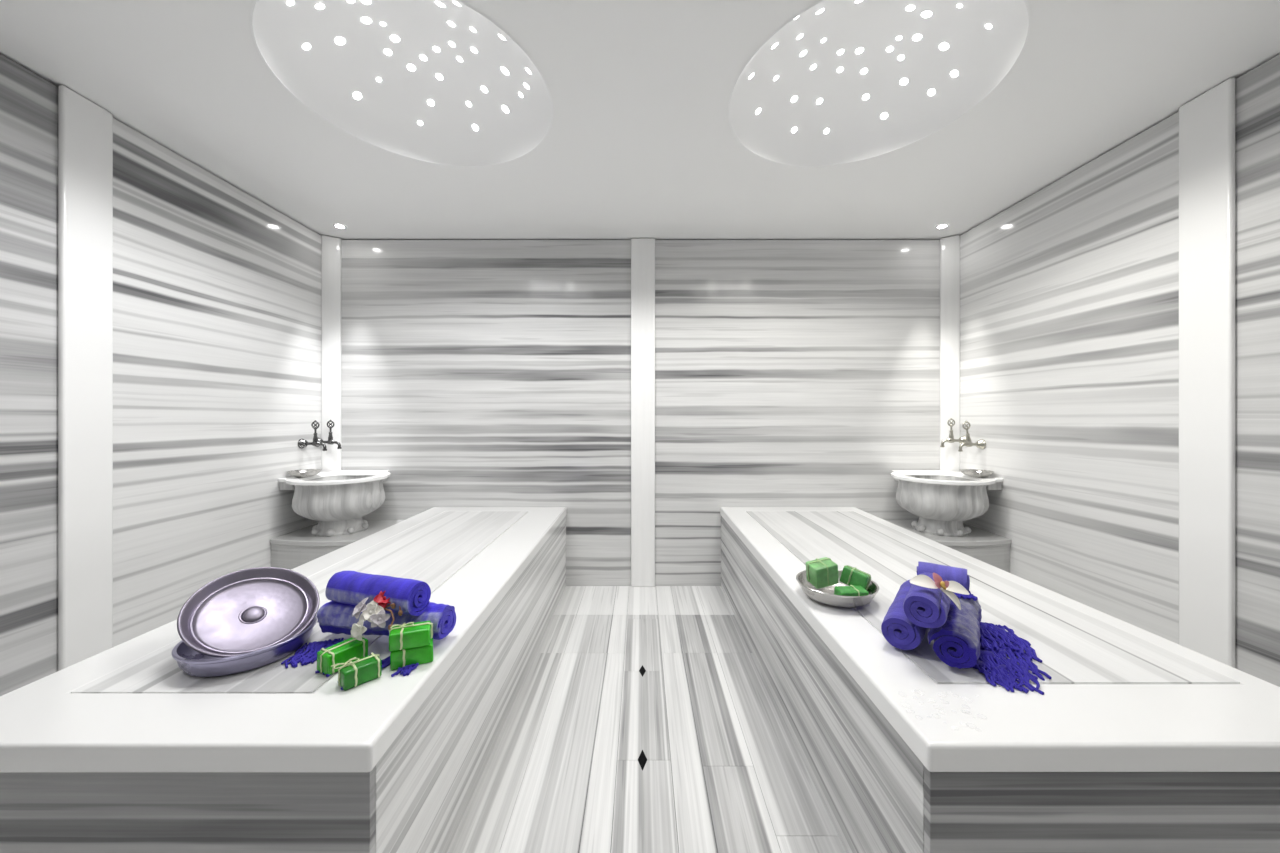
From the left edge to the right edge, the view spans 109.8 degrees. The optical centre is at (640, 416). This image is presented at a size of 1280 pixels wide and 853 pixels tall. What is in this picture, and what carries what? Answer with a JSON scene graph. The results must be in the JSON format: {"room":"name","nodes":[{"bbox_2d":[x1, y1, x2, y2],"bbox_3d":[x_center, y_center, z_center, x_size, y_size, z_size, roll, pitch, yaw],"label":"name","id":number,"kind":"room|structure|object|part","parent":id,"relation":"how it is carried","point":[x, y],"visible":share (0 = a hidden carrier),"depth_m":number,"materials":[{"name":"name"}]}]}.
{"room":"spa","nodes":[
{"label":"spa","id":0,"kind":"room"},
{"bbox_2d":[0,54,320,695],"bbox_3d":[-2.125,-0.032,0.847,0.120,2.297,4.293,0,0,0],"label":"wall","id":1,"kind":"structure","parent":0,"point":[217,290],"depth_m":1.92,"materials":[{"name":"grey stone"}]},
{"bbox_3d":[-2.075,-0.026,0.185,0.019,2.287,2.970,0,0,0],"label":"marble panel","id":2,"kind":"part","parent":1,"relation":"part of","materials":[{"name":"white stone"}]},
{"bbox_2d":[58,85,112,670],"bbox_3d":[-2.054,-0.029,1.667,0.022,2.293,0.155,0,0,0],"label":"trim","id":3,"kind":"structure","parent":1,"relation":"attached to","point":[85,128],"depth_m":1.66,"materials":[{"name":"stone"}]},
{"bbox_3d":[-2.075,-0.026,2.322,0.019,2.287,1.304,0,0,0],"label":"marble panel","id":4,"kind":"part","parent":1,"relation":"part of","materials":[{"name":"white stone"}]},
{"bbox_2d":[298,420,326,450],"bbox_3d":[-1.987,0.112,2.735,0.154,0.186,0.060,0,0,0],"label":"tap","id":5,"kind":"object","parent":1,"relation":"attached to","point":[302,443],"visible":1,"depth_m":2.73,"materials":[{"name":"silver metal"}]},
{"bbox_3d":[-1.979,0.106,2.735,0.025,0.092,0.026,0,0,0],"label":"stem","id":6,"kind":"part","parent":5,"relation":"part of","materials":[{"name":"silver metal"}]},
{"bbox_3d":[-1.979,0.046,2.735,0.049,0.055,0.014,0,0,0],"label":"handle","id":7,"kind":"part","parent":5,"relation":"part of","materials":[{"name":"silver metal"}]},
{"bbox_3d":[-1.934,0.179,2.735,0.048,0.051,0.023,0,0,0],"label":"spout","id":8,"kind":"part","parent":5,"relation":"part of","materials":[{"name":"silver metal"}]},
{"bbox_2d":[316,420,341,448],"bbox_3d":[-1.987,0.110,2.868,0.154,0.186,0.060,0,0,0],"label":"tap","id":9,"kind":"object","parent":1,"relation":"attached to","point":[331,441],"visible":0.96,"depth_m":2.86,"materials":[{"name":"silver metal"}]},
{"bbox_3d":[-1.979,0.104,2.868,0.025,0.092,0.026,0,0,0],"label":"stem","id":10,"kind":"part","parent":9,"relation":"part of","materials":[{"name":"silver metal"}]},
{"bbox_3d":[-1.979,0.044,2.868,0.049,0.055,0.014,0,0,0],"label":"handle","id":11,"kind":"part","parent":9,"relation":"part of","materials":[{"name":"silver metal"}]},
{"bbox_3d":[-1.934,0.177,2.868,0.048,0.051,0.023,0,0,0],"label":"spout","id":12,"kind":"part","parent":9,"relation":"part of","materials":[{"name":"silver metal"}]},
{"bbox_2d":[0,0,1279,239],"bbox_3d":[-0.003,-1.330,0.837,4.365,0.300,4.514,0,0,0],"label":"ceiling","id":13,"kind":"structure","parent":0,"point":[640,142],"depth_m":1.78,"materials":[{"name":"white paint"}]},
{"bbox_2d":[333,224,346,228],"bbox_3d":[-1.860,-1.176,2.780,0.072,0.006,0.072,0,0,0],"label":"recessed light","id":14,"kind":"object","parent":13,"relation":"in","point":[340,226],"visible":1,"depth_m":2.77,"materials":[{"name":"white"}]},
{"bbox_2d":[250,0,552,166],"bbox_3d":[-0.803,-1.275,1.646,0.948,0.194,0.948,0,0,0],"label":"dome","id":15,"kind":"object","parent":13,"relation":"attached to","point":[440,82],"visible":1,"depth_m":1.71,"materials":[{"name":"white paint"}]},
{"bbox_2d":[302,43,310,49],"bbox_3d":[-1.144,-1.267,1.538,0.024,0.016,0.028,0,0,0],"label":"light","id":16,"kind":"object","parent":15,"relation":"attached to","point":[305,46],"depth_m":1.54,"materials":[{"name":"white"}]},
{"bbox_2d":[315,3,323,8],"bbox_3d":[-1.012,-1.294,1.418,0.026,0.015,0.026,0,0,0],"label":"light","id":17,"kind":"object","parent":15,"relation":"attached to","point":[317,5],"depth_m":1.41,"materials":[{"name":"white"}]},
{"bbox_2d":[335,37,344,44],"bbox_3d":[-1.054,-1.317,1.576,0.031,0.016,0.035,0,0,0],"label":"light","id":18,"kind":"object","parent":15,"relation":"attached to","point":[338,40],"depth_m":1.57,"materials":[{"name":"white"}]},
{"bbox_2d":[353,92,361,99],"bbox_3d":[-1.124,-1.273,1.782,0.029,0.018,0.032,0,0,0],"label":"light","id":19,"kind":"object","parent":15,"relation":"attached to","point":[356,95],"depth_m":1.78,"materials":[{"name":"white glass"}]},
{"bbox_2d":[361,17,370,23],"bbox_3d":[-0.932,-1.347,1.527,0.032,0.011,0.032,0,0,0],"label":"light","id":20,"kind":"object","parent":15,"relation":"on","point":[364,20],"depth_m":1.52,"materials":[{"name":"white glass"}]},
{"bbox_2d":[362,0,370,3],"bbox_3d":[-0.882,-1.334,1.445,0.028,0.012,0.026,0,0,0],"label":"light","id":21,"kind":"object","parent":15,"relation":"attached to","point":[363,1],"depth_m":1.44,"materials":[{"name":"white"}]},
{"bbox_2d":[384,49,391,54],"bbox_3d":[-0.940,-1.355,1.671,0.027,0.010,0.028,0,0,0],"label":"light","id":22,"kind":"object","parent":15,"relation":"on","point":[386,51],"depth_m":1.67,"materials":[{"name":"white glass"}]},
{"bbox_2d":[390,35,399,41],"bbox_3d":[-0.887,-1.364,1.622,0.032,0.009,0.033,0,0,0],"label":"light","id":23,"kind":"object","parent":15,"relation":"on","point":[393,38],"depth_m":1.62,"materials":[{"name":"white"}]},
{"bbox_2d":[407,64,415,70],"bbox_3d":[-0.892,-1.357,1.746,0.030,0.010,0.030,0,0,0],"label":"light","id":24,"kind":"object","parent":15,"relation":"on","point":[410,67],"depth_m":1.74,"materials":[{"name":"white"}]},
{"bbox_2d":[420,55,426,60],"bbox_3d":[-0.828,-1.366,1.711,0.026,0.008,0.025,0,0,0],"label":"light","id":25,"kind":"object","parent":15,"relation":"on","point":[422,57],"depth_m":1.71,"materials":[{"name":"white"}]},
{"bbox_2d":[427,99,433,105],"bbox_3d":[-0.882,-1.319,1.889,0.028,0.013,0.025,0,0,0],"label":"light","id":26,"kind":"object","parent":15,"relation":"attached to","point":[430,102],"depth_m":1.89,"materials":[{"name":"white"}]},
{"bbox_2d":[433,46,439,51],"bbox_3d":[-0.760,-1.368,1.674,0.026,0.008,0.025,0,0,0],"label":"light","id":27,"kind":"object","parent":15,"relation":"on","point":[435,48],"depth_m":1.67,"materials":[{"name":"white glass"}]},
{"bbox_2d":[436,74,442,79],"bbox_3d":[-0.802,-1.354,1.791,0.027,0.010,0.028,0,0,0],"label":"light","id":28,"kind":"object","parent":15,"relation":"on","point":[438,76],"depth_m":1.79,"materials":[{"name":"white glass"}]},
{"bbox_2d":[481,86,487,92],"bbox_3d":[-0.633,-1.325,1.820,0.027,0.013,0.027,0,0,0],"label":"light","id":29,"kind":"object","parent":15,"relation":"attached to","point":[484,89],"depth_m":1.82,"materials":[{"name":"white"}]},
{"bbox_2d":[501,67,508,74],"bbox_3d":[-0.512,-1.302,1.692,0.031,0.017,0.035,0,0,0],"label":"light","id":30,"kind":"object","parent":15,"relation":"attached to","point":[504,70],"depth_m":1.69,"materials":[{"name":"white"}]},
{"bbox_2d":[502,105,508,112],"bbox_3d":[-0.565,-1.283,1.875,0.030,0.018,0.030,0,0,0],"label":"light","id":31,"kind":"object","parent":15,"relation":"attached to","point":[505,108],"depth_m":1.87,"materials":[{"name":"white"}]},
{"bbox_2d":[728,0,1030,166],"bbox_3d":[0.800,-1.276,1.646,0.948,0.194,0.948,0,0,0],"label":"dome","id":32,"kind":"object","parent":13,"relation":"attached to","point":[840,82],"visible":1,"depth_m":1.71,"materials":[{"name":"white paint"}]},
{"bbox_2d":[856,48,862,53],"bbox_3d":[0.816,-1.369,1.681,0.028,0.008,0.028,0,0,0],"label":"light","id":33,"kind":"object","parent":32,"relation":"on","point":[858,50],"depth_m":1.68,"materials":[{"name":"white"}]},
{"bbox_2d":[881,113,887,118],"bbox_3d":[1.029,-1.274,1.904,0.026,0.016,0.026,0,0,0],"label":"light","id":34,"kind":"object","parent":32,"relation":"attached to","point":[883,115],"depth_m":1.90,"materials":[{"name":"white"}]},
{"bbox_2d":[900,78,907,84],"bbox_3d":[1.032,-1.317,1.767,0.029,0.014,0.030,0,0,0],"label":"light","id":35,"kind":"object","parent":32,"relation":"attached to","point":[903,81],"depth_m":1.76,"materials":[{"name":"white glass"}]},
{"bbox_2d":[906,5,914,10],"bbox_3d":[0.884,-1.343,1.477,0.028,0.011,0.027,0,0,0],"label":"light","id":36,"kind":"object","parent":32,"relation":"attached to","point":[908,7],"depth_m":1.47,"materials":[{"name":"white"}]},
{"bbox_2d":[913,34,921,40],"bbox_3d":[0.978,-1.344,1.593,0.028,0.011,0.031,0,0,0],"label":"light","id":37,"kind":"object","parent":32,"relation":"attached to","point":[916,37],"depth_m":1.59,"materials":[{"name":"white"}]},
{"bbox_2d":[921,11,931,17],"bbox_3d":[0.947,-1.335,1.491,0.032,0.013,0.032,0,0,0],"label":"light","id":38,"kind":"object","parent":32,"relation":"attached to","point":[924,14],"depth_m":1.49,"materials":[{"name":"white"}]},
{"bbox_2d":[928,89,934,95],"bbox_3d":[1.135,-1.269,1.759,0.024,0.016,0.028,0,0,0],"label":"light","id":39,"kind":"object","parent":32,"relation":"attached to","point":[931,92],"depth_m":1.76,"materials":[{"name":"white"}]},
{"bbox_2d":[939,43,948,49],"bbox_3d":[1.072,-1.310,1.591,0.030,0.016,0.033,0,0,0],"label":"light","id":40,"kind":"object","parent":32,"relation":"attached to","point":[942,46],"depth_m":1.59,"materials":[{"name":"white"}]},
{"bbox_2d":[951,70,957,76],"bbox_3d":[1.157,-1.267,1.661,0.024,0.016,0.027,0,0,0],"label":"light","id":41,"kind":"object","parent":32,"relation":"attached to","point":[954,73],"depth_m":1.66,"materials":[{"name":"white"}]},
{"bbox_2d":[935,224,948,228],"bbox_3d":[1.860,-1.176,2.780,0.072,0.006,0.072,0,0,0],"label":"recessed light","id":42,"kind":"object","parent":13,"relation":"in","point":[940,226],"visible":1,"depth_m":2.77,"materials":[{"name":"white"}]},
{"bbox_2d":[342,240,939,585],"bbox_3d":[-0.003,-0.032,3.034,4.365,2.297,0.120,0,0,0],"label":"wall","id":43,"kind":"structure","parent":0,"point":[476,373],"depth_m":2.97,"materials":[{"name":"grey stone"}]},
{"bbox_2d":[321,235,341,471],"bbox_3d":[-2.021,-0.029,2.938,0.087,2.291,0.069,0,0,0],"label":"trim","id":44,"kind":"structure","parent":43,"relation":"attached to","point":[331,247],"depth_m":2.93,"materials":[{"name":"stone"}]},
{"bbox_3d":[-1.036,-0.026,2.983,2.098,2.287,0.019,0,0,0],"label":"marble panel","id":45,"kind":"part","parent":43,"relation":"part of","materials":[{"name":"white stone"}]},
{"bbox_2d":[631,238,654,586],"bbox_3d":[0.013,-0.029,2.964,0.159,2.293,0.020,0,0,0],"label":"trim","id":46,"kind":"structure","parent":43,"relation":"attached to","point":[642,249],"depth_m":2.95,"materials":[{"name":"stone"}]},
{"bbox_3d":[1.046,-0.026,2.983,2.067,2.287,0.019,0,0,0],"label":"marble panel","id":47,"kind":"part","parent":43,"relation":"part of","materials":[{"name":"white stone"}]},
{"bbox_2d":[940,235,959,471],"bbox_3d":[2.015,-0.029,2.938,0.087,2.291,0.069,0,0,0],"label":"trim","id":48,"kind":"structure","parent":43,"relation":"attached to","point":[949,246],"depth_m":2.93,"materials":[{"name":"stone"}]},
{"bbox_2d":[448,586,846,852],"bbox_3d":[-0.003,1.147,0.837,4.325,0.060,4.474,0,0,0],"label":"floor","id":49,"kind":"structure","parent":0,"point":[724,771],"depth_m":1.53,"materials":[{"name":"stone"}]},
{"bbox_2d":[0,507,566,852],"bbox_3d":[-0.929,0.856,1.894,0.881,0.522,2.158,0,0,0],"label":"bench","id":50,"kind":"object","parent":49,"relation":"on","point":[117,749],"visible":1,"depth_m":0.93,"materials":[{"name":"white stone"}]},
{"bbox_3d":[-0.929,0.883,0.831,0.869,0.469,0.020,0,0,0],"label":"panel","id":51,"kind":"part","parent":50,"relation":"part of","materials":[{"name":"grey stone"}]},
{"bbox_2d":[172,615,316,676],"bbox_3d":[-0.990,0.569,1.140,0.276,0.051,0.276,0,0,0],"label":"metal basin","id":52,"kind":"object","parent":50,"relation":"on","point":[193,663],"visible":0.53,"depth_m":1.05,"materials":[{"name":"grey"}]},
{"bbox_2d":[177,567,319,657],"bbox_3d":[-1.007,0.502,1.171,0.238,0.162,0.280,0,0,42],"label":"metal tray","id":53,"kind":"object","parent":52,"relation":"on","point":[244,611],"visible":0.91,"depth_m":1.18,"materials":[{"name":"grey metal"}]},
{"bbox_2d":[317,636,367,674],"bbox_3d":[-0.716,0.570,1.083,0.057,0.049,0.103,0,0,28],"label":"soap bar","id":54,"kind":"object","parent":50,"relation":"on","point":[342,652],"visible":0.81,"depth_m":1.06,"materials":[{"name":"green"}]},
{"bbox_2d":[331,652,381,690],"bbox_3d":[-0.637,0.570,1.013,0.053,0.049,0.094,0,0,41],"label":"soap bar","id":55,"kind":"object","parent":50,"relation":"on","point":[351,674],"visible":1,"depth_m":1.00,"materials":[{"name":"green"}]},
{"bbox_2d":[281,601,455,689],"bbox_3d":[-0.697,0.544,1.123,0.358,0.106,0.276,0,0,7],"label":"rolled towel","id":56,"kind":"object","parent":50,"relation":"on","point":[333,617],"visible":0.51,"depth_m":1.17,"materials":[{"name":"blue fabric"}]},
{"bbox_2d":[325,571,430,615],"bbox_3d":[-0.698,0.466,1.194,0.281,0.089,0.088,0,0,18],"label":"rolled towel","id":57,"kind":"object","parent":56,"relation":"on","point":[413,596],"visible":0.95,"depth_m":1.16,"materials":[{"name":"blue fabric"}]},
{"bbox_2d":[351,591,402,640],"bbox_3d":[-0.654,0.490,1.117,0.130,0.100,0.072,0,0,0],"label":"flower sprig","id":58,"kind":"object","parent":57,"relation":"on","point":[374,613],"visible":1,"depth_m":1.11,"materials":[{"name":"white plant"}]},
{"bbox_2d":[390,637,432,669],"bbox_3d":[-0.556,0.572,1.095,0.093,0.045,0.059,0,0,-26],"label":"soap bar","id":59,"kind":"object","parent":50,"relation":"on","point":[424,654],"visible":0.7,"depth_m":1.07,"materials":[{"name":"green"}]},
{"bbox_2d":[389,620,432,651],"bbox_3d":[-0.559,0.527,1.095,0.097,0.049,0.063,0,0,-22],"label":"soap bar","id":60,"kind":"object","parent":59,"relation":"on","point":[409,635],"visible":1,"depth_m":1.07,"materials":[{"name":"green"}]},
{"bbox_3d":[-0.505,0.883,1.907,0.020,0.469,2.132,0,0,0],"label":"panel","id":61,"kind":"part","parent":50,"relation":"part of","materials":[{"name":"white stone"}]},
{"bbox_2d":[270,520,403,569],"bbox_3d":[-1.718,0.897,2.711,0.693,0.440,0.522,0,0,0],"label":"platform","id":62,"kind":"object","parent":49,"relation":"on","point":[291,550],"visible":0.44,"depth_m":2.48,"materials":[{"name":"stone"}]},
{"bbox_2d":[278,470,390,536],"bbox_3d":[-1.793,0.513,2.691,0.537,0.326,0.543,0,0,0],"label":"washbasin","id":63,"kind":"object","parent":62,"relation":"on","point":[338,500],"visible":1,"depth_m":2.55,"materials":[{"name":"stone"}]},
{"bbox_2d":[287,469,321,476],"bbox_3d":[-1.976,0.332,2.644,0.166,0.034,0.166,0,0,0],"label":"bowl","id":64,"kind":"object","parent":63,"relation":"on","point":[304,472],"visible":1,"depth_m":2.61,"materials":[{"name":"silver metal"}]},
{"bbox_3d":[-1.784,0.480,2.674,0.464,0.226,0.464,0,0,0],"label":"bowl","id":65,"kind":"part","parent":63,"relation":"part of","materials":[{"name":"stone"}]},
{"bbox_2d":[638,749,646,770],"bbox_3d":[0.005,1.118,1.465,0.029,0.006,0.085,0,0,-19],"label":"diamond inlay","id":66,"kind":"object","parent":49,"relation":"on","point":[642,759],"visible":1,"depth_m":1.46,"materials":[{"name":"black stone"}]},
{"bbox_2d":[639,665,645,676],"bbox_3d":[0.007,1.118,1.979,0.029,0.006,0.085,0,0,-19],"label":"diamond inlay","id":67,"kind":"object","parent":49,"relation":"on","point":[642,670],"visible":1,"depth_m":1.98,"materials":[{"name":"black stone"}]},
{"bbox_2d":[886,520,1010,572],"bbox_3d":[1.735,0.897,2.711,0.648,0.440,0.522,0,0,0],"label":"platform","id":68,"kind":"object","parent":49,"relation":"on","point":[990,548],"visible":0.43,"depth_m":2.49,"materials":[{"name":"stone"}]},
{"bbox_2d":[891,470,1002,536],"bbox_3d":[1.788,0.513,2.691,0.537,0.326,0.543,0,0,0],"label":"washbasin","id":69,"kind":"object","parent":68,"relation":"on","point":[942,500],"visible":1,"depth_m":2.55,"materials":[{"name":"stone"}]},
{"bbox_3d":[1.779,0.480,2.674,0.464,0.226,0.464,0,0,0],"label":"bowl","id":70,"kind":"part","parent":69,"relation":"part of","materials":[{"name":"stone"}]},
{"bbox_2d":[959,469,993,476],"bbox_3d":[1.971,0.332,2.644,0.166,0.034,0.166,0,0,0],"label":"bowl","id":71,"kind":"object","parent":69,"relation":"on","point":[969,472],"visible":1,"depth_m":2.61,"materials":[{"name":"silver metal"}]},
{"bbox_2d":[720,507,1279,852],"bbox_3d":[0.966,0.856,1.894,0.888,0.522,2.158,0,0,0],"label":"bench","id":72,"kind":"object","parent":49,"relation":"on","point":[1138,740],"visible":0.98,"depth_m":0.97,"materials":[{"name":"white stone"}]},
{"bbox_3d":[0.538,0.883,1.907,0.020,0.469,2.132,0,0,0],"label":"panel","id":73,"kind":"part","parent":72,"relation":"part of","materials":[{"name":"white stone"}]},
{"bbox_2d":[796,570,878,607],"bbox_3d":[0.640,0.567,1.475,0.250,0.056,0.250,0,0,0],"label":"soap dish","id":74,"kind":"object","parent":72,"relation":"on","point":[825,595],"visible":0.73,"depth_m":1.40,"materials":[{"name":"silver metal"}]},
{"bbox_2d":[806,557,838,588],"bbox_3d":[0.601,0.516,1.495,0.098,0.088,0.076,0,0,-16],"label":"soap bar","id":75,"kind":"object","parent":74,"relation":"in","point":[821,572],"visible":1,"depth_m":1.47,"materials":[{"name":"green"}]},
{"bbox_2d":[834,585,868,595],"bbox_3d":[0.660,0.554,1.414,0.090,0.041,0.055,0,0,-7],"label":"soap bar","id":76,"kind":"object","parent":74,"relation":"in","point":[851,590],"visible":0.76,"depth_m":1.40,"materials":[{"name":"green"}]},
{"bbox_2d":[840,565,870,589],"bbox_3d":[0.709,0.532,1.486,0.094,0.073,0.068,0,0,34],"label":"soap bar","id":77,"kind":"object","parent":74,"relation":"in","point":[850,575],"visible":0.97,"depth_m":1.47,"materials":[{"name":"green"}]},
{"bbox_2d":[881,580,925,649],"bbox_3d":[0.759,0.548,1.269,0.095,0.082,0.346,0,0,38],"label":"rolled towel","id":78,"kind":"object","parent":72,"relation":"on","point":[897,629],"visible":0.49,"depth_m":1.14,"materials":[{"name":"blue fabric"}]},
{"bbox_2d":[917,561,969,591],"bbox_3d":[0.876,0.472,1.309,0.130,0.086,0.098,1,1,33],"label":"rolled towel","id":79,"kind":"object","parent":78,"relation":"on","point":[948,573],"visible":0.47,"depth_m":1.28,"materials":[{"name":"fabric"}]},
{"bbox_2d":[928,590,1051,694],"bbox_3d":[0.877,0.540,1.139,0.231,0.112,0.361,0,0,38],"label":"rolled towel","id":80,"kind":"object","parent":72,"relation":"on","point":[964,641],"visible":0.89,"depth_m":1.07,"materials":[{"name":"blue fabric"}]},
{"bbox_2d":[903,572,950,627],"bbox_3d":[0.731,0.463,1.143,0.092,0.080,0.205,0,0,38],"label":"rolled towel","id":81,"kind":"object","parent":80,"relation":"on","point":[924,607],"visible":0.81,"depth_m":1.07,"materials":[{"name":"blue fabric"}]},
{"bbox_2d":[910,573,968,609],"bbox_3d":[0.728,0.420,1.088,0.135,0.074,0.045,0,0,9],"label":"flower","id":82,"kind":"object","parent":81,"relation":"on","point":[948,587],"visible":1,"depth_m":1.09,"materials":[{"name":"white plant"}]},
{"bbox_3d":[0.966,0.883,0.831,0.876,0.469,0.020,0,0,0],"label":"panel","id":83,"kind":"part","parent":72,"relation":"part of","materials":[{"name":"grey stone"}]},
{"bbox_2d":[960,54,1279,686],"bbox_3d":[2.120,-0.032,0.847,0.120,2.297,4.293,0,0,0],"label":"wall","id":84,"kind":"structure","parent":0,"point":[1069,294],"depth_m":1.95,"materials":[{"name":"grey stone"}]},
{"bbox_2d":[940,418,965,446],"bbox_3d":[1.982,0.099,2.862,0.154,0.186,0.060,0,0,0],"label":"tap","id":85,"kind":"object","parent":84,"relation":"attached to","point":[961,440],"visible":0.98,"depth_m":2.85,"materials":[{"name":"silver metal"}]},
{"bbox_3d":[1.929,0.166,2.862,0.048,0.051,0.023,0,0,0],"label":"spout","id":86,"kind":"part","parent":85,"relation":"part of","materials":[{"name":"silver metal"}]},
{"bbox_3d":[1.974,0.033,2.862,0.049,0.055,0.014,0,0,0],"label":"handle","id":87,"kind":"part","parent":85,"relation":"part of","materials":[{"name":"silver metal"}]},
{"bbox_3d":[1.974,0.093,2.862,0.025,0.092,0.026,0,0,0],"label":"stem","id":88,"kind":"part","parent":85,"relation":"part of","materials":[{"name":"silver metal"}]},
{"bbox_2d":[958,421,985,451],"bbox_3d":[1.988,0.115,2.715,0.144,0.186,0.060,0,0,0],"label":"tap","id":89,"kind":"object","parent":84,"relation":"attached to","point":[981,444],"visible":1,"depth_m":2.71,"materials":[{"name":"silver metal"}]},
{"bbox_3d":[1.939,0.182,2.715,0.045,0.051,0.023,0,0,0],"label":"spout","id":90,"kind":"part","parent":89,"relation":"part of","materials":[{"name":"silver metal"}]},
{"bbox_3d":[1.963,0.049,2.715,0.049,0.055,0.014,0,0,0],"label":"handle","id":91,"kind":"part","parent":89,"relation":"part of","materials":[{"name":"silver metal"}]},
{"bbox_3d":[1.974,0.110,2.715,0.034,0.094,0.026,0,0,0],"label":"stem","id":92,"kind":"part","parent":89,"relation":"part of","materials":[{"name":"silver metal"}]},
{"bbox_3d":[2.070,-0.026,2.302,0.019,2.287,1.344,0,0,0],"label":"marble panel","id":93,"kind":"part","parent":84,"relation":"part of","materials":[{"name":"white stone"}]},
{"bbox_2d":[1179,78,1234,667],"bbox_3d":[2.049,-0.029,1.633,0.022,2.293,0.155,0,0,0],"label":"trim","id":94,"kind":"structure","parent":84,"relation":"attached to","point":[1207,121],"depth_m":1.62,"materials":[{"name":"stone"}]},
{"bbox_3d":[2.070,-0.026,0.165,0.019,2.287,2.930,0,0,0],"label":"marble panel","id":95,"kind":"part","parent":84,"relation":"part of","materials":[{"name":"white stone"}]}
]}

